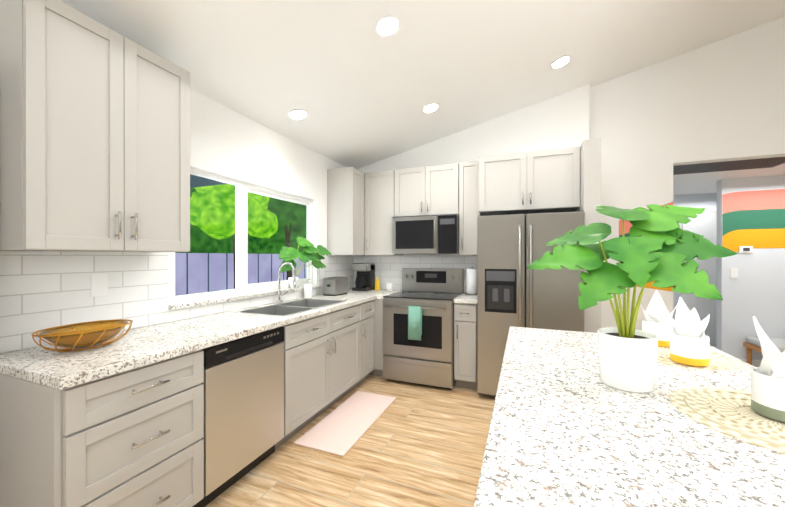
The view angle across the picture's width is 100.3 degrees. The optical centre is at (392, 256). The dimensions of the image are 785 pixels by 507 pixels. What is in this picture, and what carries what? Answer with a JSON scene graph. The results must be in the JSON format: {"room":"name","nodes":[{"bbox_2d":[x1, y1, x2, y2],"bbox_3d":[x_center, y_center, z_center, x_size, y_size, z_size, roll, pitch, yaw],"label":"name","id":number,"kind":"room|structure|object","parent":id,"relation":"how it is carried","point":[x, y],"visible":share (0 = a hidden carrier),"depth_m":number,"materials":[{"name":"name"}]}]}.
{"room":"kitchen","nodes":[
{"label":"kitchen","id":0,"kind":"room"},
{"bbox_2d":[0,89,351,353],"bbox_3d":[-1.803,0.081,1.388,0.120,2.520,6.810,0,0,22],"label":"wall","id":1,"kind":"structure","parent":0,"point":[226,140],"depth_m":2.75,"materials":[{"name":"white paint"}]},
{"bbox_2d":[0,0,189,251],"bbox_3d":[-1.434,-0.549,1.637,0.373,1.040,0.680,0,0,22],"label":"upper cabinet","id":2,"kind":"object","parent":1,"relation":"attached to","point":[94,135],"visible":1,"depth_m":1.45,"materials":[{"name":"grey wood"}]},
{"bbox_2d":[0,251,353,352],"bbox_3d":[-1.153,0.194,2.840,0.008,0.446,3.389,0,0,22],"label":"backsplash","id":3,"kind":"structure","parent":1,"relation":"attached to","point":[40,290],"depth_m":1.72,"materials":[{"name":"white tile"}]},
{"bbox_2d":[91,274,107,296],"bbox_3d":[-1.577,0.151,1.763,0.005,0.120,0.075,0,0,22],"label":"electrical outlet plate","id":4,"kind":"object","parent":3,"relation":"attached to","point":[99,284],"depth_m":1.76,"materials":[{"name":"white plastic"}]},
{"bbox_2d":[320,268,323,277],"bbox_3d":[-0.796,0.178,3.713,0.005,0.120,0.075,0,0,22],"label":"electrical outlet plate","id":5,"kind":"object","parent":3,"relation":"attached to","point":[321,269],"depth_m":3.70,"materials":[{"name":"white plastic"}]},
{"bbox_2d":[168,285,320,309],"bbox_3d":[-1.178,0.323,2.899,0.153,0.032,1.665,0,0,22],"label":"window sill","id":6,"kind":"structure","parent":1,"relation":"attached to","point":[187,304],"depth_m":2.53,"materials":[{"name":"white stone"}]},
{"bbox_2d":[279,237,330,287],"bbox_3d":[-0.887,0.049,3.336,0.244,0.512,0.701,0,0,22],"label":"potted plant","id":7,"kind":"object","parent":6,"relation":"on","point":[312,253],"visible":0.94,"depth_m":3.28,"materials":[{"name":"green plant"}]},
{"bbox_2d":[174,164,316,303],"bbox_3d":[-1.190,-0.166,2.919,0.117,0.951,1.617,0,0,22],"label":"window","id":8,"kind":"structure","parent":1,"relation":"in","point":[243,187],"depth_m":2.75,"materials":[{"name":"white"}]},
{"bbox_2d":[327,167,364,254],"bbox_3d":[-0.549,-0.522,3.896,0.337,1.000,0.300,0,0,22],"label":"upper cabinet","id":9,"kind":"object","parent":1,"relation":"attached to","point":[345,210],"visible":1,"depth_m":3.77,"materials":[{"name":"grey wood"}]},
{"bbox_2d":[205,374,494,506],"bbox_3d":[1.545,1.373,0.039,7.700,0.060,6.790,0,0,22],"label":"floor","id":10,"kind":"structure","parent":0,"point":[415,445],"depth_m":2.14,"materials":[{"name":"beige wood"}]},
{"bbox_2d":[0,350,203,506],"bbox_3d":[-1.350,0.901,1.521,0.617,0.880,0.568,0,0,22],"label":"base cabinet","id":11,"kind":"object","parent":10,"relation":"on","point":[119,423],"depth_m":1.29,"materials":[{"name":"grey wood"}]},
{"bbox_2d":[0,310,295,389],"bbox_3d":[-1.211,0.440,1.831,0.630,0.040,1.249,0,0,22],"label":"countertop","id":12,"kind":"structure","parent":11,"relation":"on","point":[149,345],"depth_m":1.49,"materials":[{"name":"white stone"}]},
{"bbox_2d":[31,319,132,351],"bbox_3d":[-1.417,0.370,1.519,0.264,0.099,0.356,0,0,22],"label":"bowl","id":13,"kind":"object","parent":12,"relation":"on","point":[69,337],"visible":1,"depth_m":1.48,"materials":[{"name":"brown wood"}]},
{"bbox_2d":[192,326,283,506],"bbox_3d":[-1.112,0.904,2.057,0.587,0.872,0.596,0,0,22],"label":"dishwasher","id":14,"kind":"object","parent":10,"relation":"on","point":[243,382],"visible":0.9,"depth_m":1.89,"materials":[{"name":"grey metal"}]},
{"bbox_2d":[224,318,359,448],"bbox_3d":[-0.801,0.989,2.894,0.617,0.700,1.174,0,0,22],"label":"base cabinet","id":15,"kind":"object","parent":10,"relation":"on","point":[322,355],"depth_m":2.59,"materials":[{"name":"grey wood"}]},
{"bbox_2d":[304,302,375,382],"bbox_3d":[-0.548,0.898,3.527,0.617,0.880,0.439,0,0,22],"label":"base cabinet","id":16,"kind":"object","parent":10,"relation":"on","point":[365,313],"depth_m":3.31,"materials":[{"name":"grey wood"}]},
{"bbox_2d":[296,290,401,305],"bbox_3d":[-0.410,0.438,3.722,0.713,0.040,1.180,0,0,22],"label":"countertop","id":17,"kind":"structure","parent":16,"relation":"on","point":[352,298],"depth_m":3.37,"materials":[{"name":"white stone"}]},
{"bbox_2d":[276,262,295,303],"bbox_3d":[-0.943,0.230,2.986,0.215,0.379,0.132,0,0,22],"label":"sink faucet","id":18,"kind":"object","parent":17,"relation":"on","point":[279,301],"depth_m":2.97,"materials":[{"name":"silver metal"}]},
{"bbox_2d":[233,298,345,316],"bbox_3d":[-0.814,0.495,2.797,0.480,0.159,0.890,0,0,22],"label":"sink basin","id":19,"kind":"object","parent":17,"relation":"in","point":[295,307],"depth_m":2.83,"materials":[{"name":"silver metal"}]},
{"bbox_2d":[304,279,311,297],"bbox_3d":[-0.865,0.320,3.356,0.084,0.195,0.084,0,0,22],"label":"soap dispenser","id":20,"kind":"object","parent":17,"relation":"on","point":[308,290],"visible":1,"depth_m":3.32,"materials":[{"name":"white ceramic"}]},
{"bbox_2d":[323,277,347,295],"bbox_3d":[-0.636,0.321,3.645,0.170,0.192,0.292,0,0,22],"label":"toaster","id":21,"kind":"object","parent":17,"relation":"on","point":[334,286],"visible":1,"depth_m":3.54,"materials":[{"name":"silver metal"}]},
{"bbox_2d":[352,263,374,290],"bbox_3d":[-0.368,0.246,4.138,0.200,0.340,0.277,0,0,22],"label":"coffee maker","id":22,"kind":"object","parent":17,"relation":"on","point":[365,279],"visible":1,"depth_m":4.05,"materials":[{"name":"black plastic"}]},
{"bbox_2d":[375,277,379,289],"bbox_3d":[-0.189,0.336,4.130,0.064,0.160,0.064,0,0,22],"label":"soap bottle","id":23,"kind":"object","parent":17,"relation":"on","point":[377,284],"visible":1,"depth_m":4.10,"materials":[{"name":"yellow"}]},
{"bbox_2d":[386,283,392,290],"bbox_3d":[-0.039,0.369,4.020,0.084,0.095,0.116,0,0,22],"label":"mug","id":24,"kind":"object","parent":17,"relation":"on","point":[389,286],"visible":1,"depth_m":4.00,"materials":[{"name":"white ceramic"}]},
{"bbox_2d":[294,391,395,456],"bbox_3d":[-0.337,1.333,2.725,0.410,0.012,0.980,0,0,22],"label":"rug","id":25,"kind":"object","parent":10,"relation":"on","point":[343,428],"visible":0.96,"depth_m":2.60,"materials":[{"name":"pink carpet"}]},
{"bbox_2d":[376,298,382,376],"bbox_3d":[-0.305,0.897,3.995,0.719,0.880,0.611,0,0,22],"label":"base cabinet","id":26,"kind":"object","parent":10,"relation":"on","point":[379,301],"depth_m":3.60,"materials":[{"name":"grey wood"}]},
{"bbox_2d":[383,268,463,389],"bbox_3d":[0.354,0.738,3.656,0.752,1.200,0.747,0,0,22],"label":"range","id":27,"kind":"object","parent":10,"relation":"on","point":[418,329],"visible":0.98,"depth_m":3.40,"materials":[{"name":"silver metal"}]},
{"bbox_2d":[408,306,421,340],"bbox_3d":[0.228,0.668,3.324,0.140,0.342,0.037,0,0,22],"label":"towel","id":28,"kind":"object","parent":27,"relation":"hanging from","point":[414,312],"depth_m":3.31,"materials":[{"name":"teal fabric"}]},
{"bbox_2d":[453,293,476,389],"bbox_3d":[0.832,0.878,3.518,0.234,0.920,0.653,0,0,22],"label":"base cabinet","id":29,"kind":"object","parent":10,"relation":"on","point":[465,341],"visible":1,"depth_m":3.26,"materials":[{"name":"grey wood"}]},
{"bbox_2d":[453,293,476,303],"bbox_3d":[0.834,0.438,3.522,0.234,0.040,0.630,0,0,22],"label":"countertop","id":30,"kind":"structure","parent":29,"relation":"on","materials":[{"name":"white stone"}]},
{"bbox_2d":[465,266,476,294],"bbox_3d":[0.885,0.261,3.635,0.150,0.312,0.150,0,0,22],"label":"paper towel","id":31,"kind":"object","parent":30,"relation":"on","point":[472,281],"visible":0.79,"depth_m":3.58,"materials":[{"name":"white paper"}]},
{"bbox_2d":[477,211,584,396],"bbox_3d":[1.332,0.476,3.234,0.886,1.725,0.803,0,0,22],"label":"fridge","id":32,"kind":"object","parent":10,"relation":"on","point":[513,290],"visible":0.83,"depth_m":2.96,"materials":[{"name":"grey metal"}]},
{"bbox_2d":[575,138,600,332],"bbox_3d":[1.844,0.159,3.126,0.130,2.360,0.627,0,0,22],"label":"panel","id":33,"kind":"object","parent":10,"relation":"on","point":[590,175],"visible":0.29,"depth_m":2.84,"materials":[{"name":"grey wood"}]},
{"bbox_2d":[474,327,784,506],"bbox_3d":[0.400,0.883,-0.010,0.910,0.920,3.950,0,0,22],"label":"kitchen island","id":34,"kind":"object","parent":10,"relation":"on","point":[568,427],"visible":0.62,"depth_m":0.74,"materials":[{"name":"grey stone"}]},
{"bbox_2d":[527,204,737,392],"bbox_3d":[0.753,0.111,1.102,0.559,0.618,0.430,0,0,22],"label":"monstera plant","id":35,"kind":"object","parent":34,"relation":"on","point":[662,249],"visible":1,"depth_m":1.03,"materials":[{"name":"green plant"}]},
{"bbox_2d":[657,346,743,369],"bbox_3d":[1.225,0.417,1.431,0.421,0.007,0.421,0,0,22],"label":"placemat","id":36,"kind":"object","parent":34,"relation":"on","point":[719,361],"visible":0.42,"depth_m":1.31,"materials":[{"name":"beige wicker"}]},
{"bbox_2d":[640,290,676,346],"bbox_3d":[1.259,0.287,1.558,0.135,0.256,0.116,0,0,22],"label":"cup","id":37,"kind":"object","parent":36,"relation":"on","point":[656,320],"visible":0.88,"depth_m":1.53,"materials":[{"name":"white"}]},
{"bbox_2d":[670,297,709,365],"bbox_3d":[1.173,0.288,1.294,0.137,0.252,0.123,0,0,22],"label":"cup","id":38,"kind":"object","parent":36,"relation":"on","point":[689,341],"visible":1,"depth_m":1.27,"materials":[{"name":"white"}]},
{"bbox_2d":[669,387,784,453],"bbox_3d":[0.991,0.418,0.847,0.421,0.007,0.421,0,0,22],"label":"placemat","id":39,"kind":"object","parent":34,"relation":"on","point":[730,412],"visible":0.77,"depth_m":0.87,"materials":[{"name":"beige wicker"}]},
{"bbox_2d":[751,316,784,421],"bbox_3d":[1.026,0.289,0.867,0.116,0.251,0.140,0,0,22],"label":"cup","id":40,"kind":"object","parent":39,"relation":"on","point":[768,387],"visible":1,"depth_m":0.85,"materials":[{"name":"grey ceramic"}]},
{"bbox_2d":[59,0,784,168],"bbox_3d":[1.651,-2.027,0.057,7.520,1.795,6.910,0,0,22],"label":"ceiling","id":41,"kind":"structure","parent":0,"point":[352,83],"depth_m":2.48,"materials":[{"name":"white paint"}]},
{"bbox_2d":[288,109,307,119],"bbox_3d":[-0.816,-1.228,2.828,0.167,0.042,0.170,0,0,22],"label":"recessed light","id":42,"kind":"object","parent":41,"relation":"in","point":[297,114],"visible":1,"depth_m":2.82,"materials":[{"name":"white plastic"}]},
{"bbox_2d":[374,15,400,36],"bbox_3d":[-0.031,-1.457,2.071,0.167,0.042,0.170,0,0,22],"label":"recessed light","id":43,"kind":"object","parent":41,"relation":"in","point":[387,25],"visible":1,"depth_m":2.06,"materials":[{"name":"white plastic"}]},
{"bbox_2d":[422,103,439,112],"bbox_3d":[0.374,-1.449,3.191,0.167,0.042,0.170,0,0,22],"label":"recessed light","id":44,"kind":"object","parent":41,"relation":"in","point":[431,108],"visible":1,"depth_m":3.18,"materials":[{"name":"white plastic"}]},
{"bbox_2d":[550,55,570,68],"bbox_3d":[1.477,-1.709,2.878,0.167,0.042,0.170,0,0,22],"label":"recessed light","id":45,"kind":"object","parent":41,"relation":"in","point":[560,62],"visible":1,"depth_m":2.87,"materials":[{"name":"white plastic"}]},
{"bbox_2d":[358,84,588,292],"bbox_3d":[0.740,-0.242,4.027,2.880,3.159,0.220,0,0,22],"label":"wall","id":46,"kind":"structure","parent":0,"point":[559,121],"depth_m":3.66,"materials":[{"name":"white paint"}]},
{"bbox_2d":[365,170,403,254],"bbox_3d":[-0.260,-0.522,4.104,0.719,1.000,0.373,0,0,22],"label":"upper cabinet","id":47,"kind":"object","parent":46,"relation":"attached to","point":[379,200],"visible":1,"depth_m":3.91,"materials":[{"name":"grey wood"}]},
{"bbox_2d":[354,255,476,291],"bbox_3d":[0.683,0.198,3.927,2.591,0.436,0.008,0,0,22],"label":"backsplash","id":48,"kind":"structure","parent":46,"relation":"attached to","point":[388,268],"depth_m":4.14,"materials":[{"name":"white tile"}]},
{"bbox_2d":[395,163,458,216],"bbox_3d":[0.424,-0.742,3.830,0.748,0.560,0.373,0,0,22],"label":"upper cabinet","id":49,"kind":"object","parent":46,"relation":"attached to","point":[430,190],"visible":0.73,"depth_m":3.68,"materials":[{"name":"grey wood"}]},
{"bbox_2d":[392,214,458,253],"bbox_3d":[0.406,-0.248,3.786,0.748,0.428,0.464,0,0,22],"label":"microwave","id":50,"kind":"object","parent":49,"relation":"attached to","point":[429,234],"visible":1,"depth_m":3.60,"materials":[{"name":"silver metal"}]},
{"bbox_2d":[459,161,481,254],"bbox_3d":[0.878,-0.522,3.648,0.222,1.000,0.373,0,0,22],"label":"upper cabinet","id":51,"kind":"object","parent":46,"relation":"attached to","point":[469,213],"visible":0.88,"depth_m":3.52,"materials":[{"name":"grey wood"}]},
{"bbox_2d":[479,146,579,215],"bbox_3d":[1.382,-0.741,3.376,0.908,0.560,0.503,0,0,22],"label":"upper cabinet","id":52,"kind":"object","parent":46,"relation":"attached to","point":[541,181],"visible":1,"depth_m":3.17,"materials":[{"name":"grey wood"}]},
{"bbox_2d":[589,17,784,330],"bbox_3d":[4.240,-0.769,2.679,4.660,4.217,0.120,0,0,22],"label":"wall","id":53,"kind":"structure","parent":0,"point":[722,100],"depth_m":3.19,"materials":[{"name":"white paint"}]},
{"bbox_2d":[619,202,672,291],"bbox_3d":[2.540,-0.102,3.293,0.448,0.882,0.002,0,0,22],"label":"wall mural","id":54,"kind":"object","parent":53,"relation":"attached to","point":[628,225],"visible":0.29,"depth_m":3.34,"materials":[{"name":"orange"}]},
{"bbox_2d":[673,193,716,331],"bbox_3d":[5.124,0.181,4.944,4.700,2.310,0.120,0,0,22],"label":"wall","id":55,"kind":"structure","parent":0,"point":[700,200],"depth_m":5.08,"materials":[{"name":"white paint"}]},
{"bbox_2d":[682,206,716,344],"bbox_3d":[4.951,0.286,4.915,0.940,2.100,0.062,0,0,22],"label":"door","id":56,"kind":"structure","parent":55,"relation":"attached to","point":[704,223],"depth_m":4.99,"materials":[{"name":"white paint"}]},
{"bbox_2d":[673,163,784,194],"bbox_3d":[4.743,-1.012,3.990,4.700,0.080,2.690,0,0,22],"label":"ceiling","id":57,"kind":"structure","parent":0,"point":[696,183],"depth_m":4.01,"materials":[{"name":"white paint"}]},
{"bbox_2d":[673,157,784,174],"bbox_3d":[3.464,-0.961,3.404,1.040,0.020,0.630,0,0,22],"label":"beam","id":58,"kind":"structure","parent":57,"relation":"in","point":[730,165],"depth_m":3.42,"materials":[{"name":"grey"}]},
{"bbox_2d":[716,175,784,360],"bbox_3d":[5.506,0.183,3.584,2.980,2.310,0.120,0,0,22],"label":"wall","id":59,"kind":"structure","parent":0,"point":[756,287],"depth_m":3.99,"materials":[{"name":"white paint"}]},
{"bbox_2d":[730,268,737,277],"bbox_3d":[4.193,0.196,4.030,0.065,0.112,0.022,0,0,22],"label":"light switch","id":60,"kind":"object","parent":59,"relation":"attached to","point":[734,271],"depth_m":4.03,"materials":[{"name":"white plastic"}]},
{"bbox_2d":[739,246,752,252],"bbox_3d":[4.295,-0.092,3.989,0.119,0.074,0.022,0,0,22],"label":"thermostat","id":61,"kind":"object","parent":59,"relation":"attached to","point":[742,249],"depth_m":3.98,"materials":[{"name":"white plastic"}]},
{"bbox_2d":[740,359,761,366],"bbox_3d":[5.436,1.293,3.543,2.880,0.090,0.012,0,0,22],"label":"baseboard","id":62,"kind":"structure","parent":59,"relation":"attached to","point":[756,363],"depth_m":3.96,"materials":[{"name":"white wood"}]},
{"bbox_2d":[722,189,784,251],"bbox_3d":[5.022,-0.432,3.711,1.975,0.740,0.002,0,0,22],"label":"wall mural","id":63,"kind":"object","parent":59,"relation":"attached to","point":[755,219],"visible":0.94,"depth_m":3.97,"materials":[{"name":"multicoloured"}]},
{"bbox_3d":[4.721,1.368,3.938,4.700,0.060,2.810,0,0,22],"label":"floor","id":64,"kind":"structure","parent":0,"visible":0},
{"bbox_2d":[743,336,784,364],"bbox_3d":[4.787,1.146,3.497,1.350,0.385,0.500,0,0,22],"label":"bench","id":65,"kind":"object","parent":64,"relation":"on","point":[750,344],"visible":0.46,"depth_m":3.81,"materials":[{"name":"brown wood"}]},
{"label":"outside","id":66,"kind":"structure","parent":0,"visible":0},
{"bbox_2d":[175,174,306,295],"bbox_3d":[-4.426,-1.766,6.954,8.870,6.800,22.000,0,0,22],"label":"garden","id":67,"kind":"object","parent":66,"point":[198,238],"depth_m":7.40,"materials":[{"name":"green plant"}]}
]}

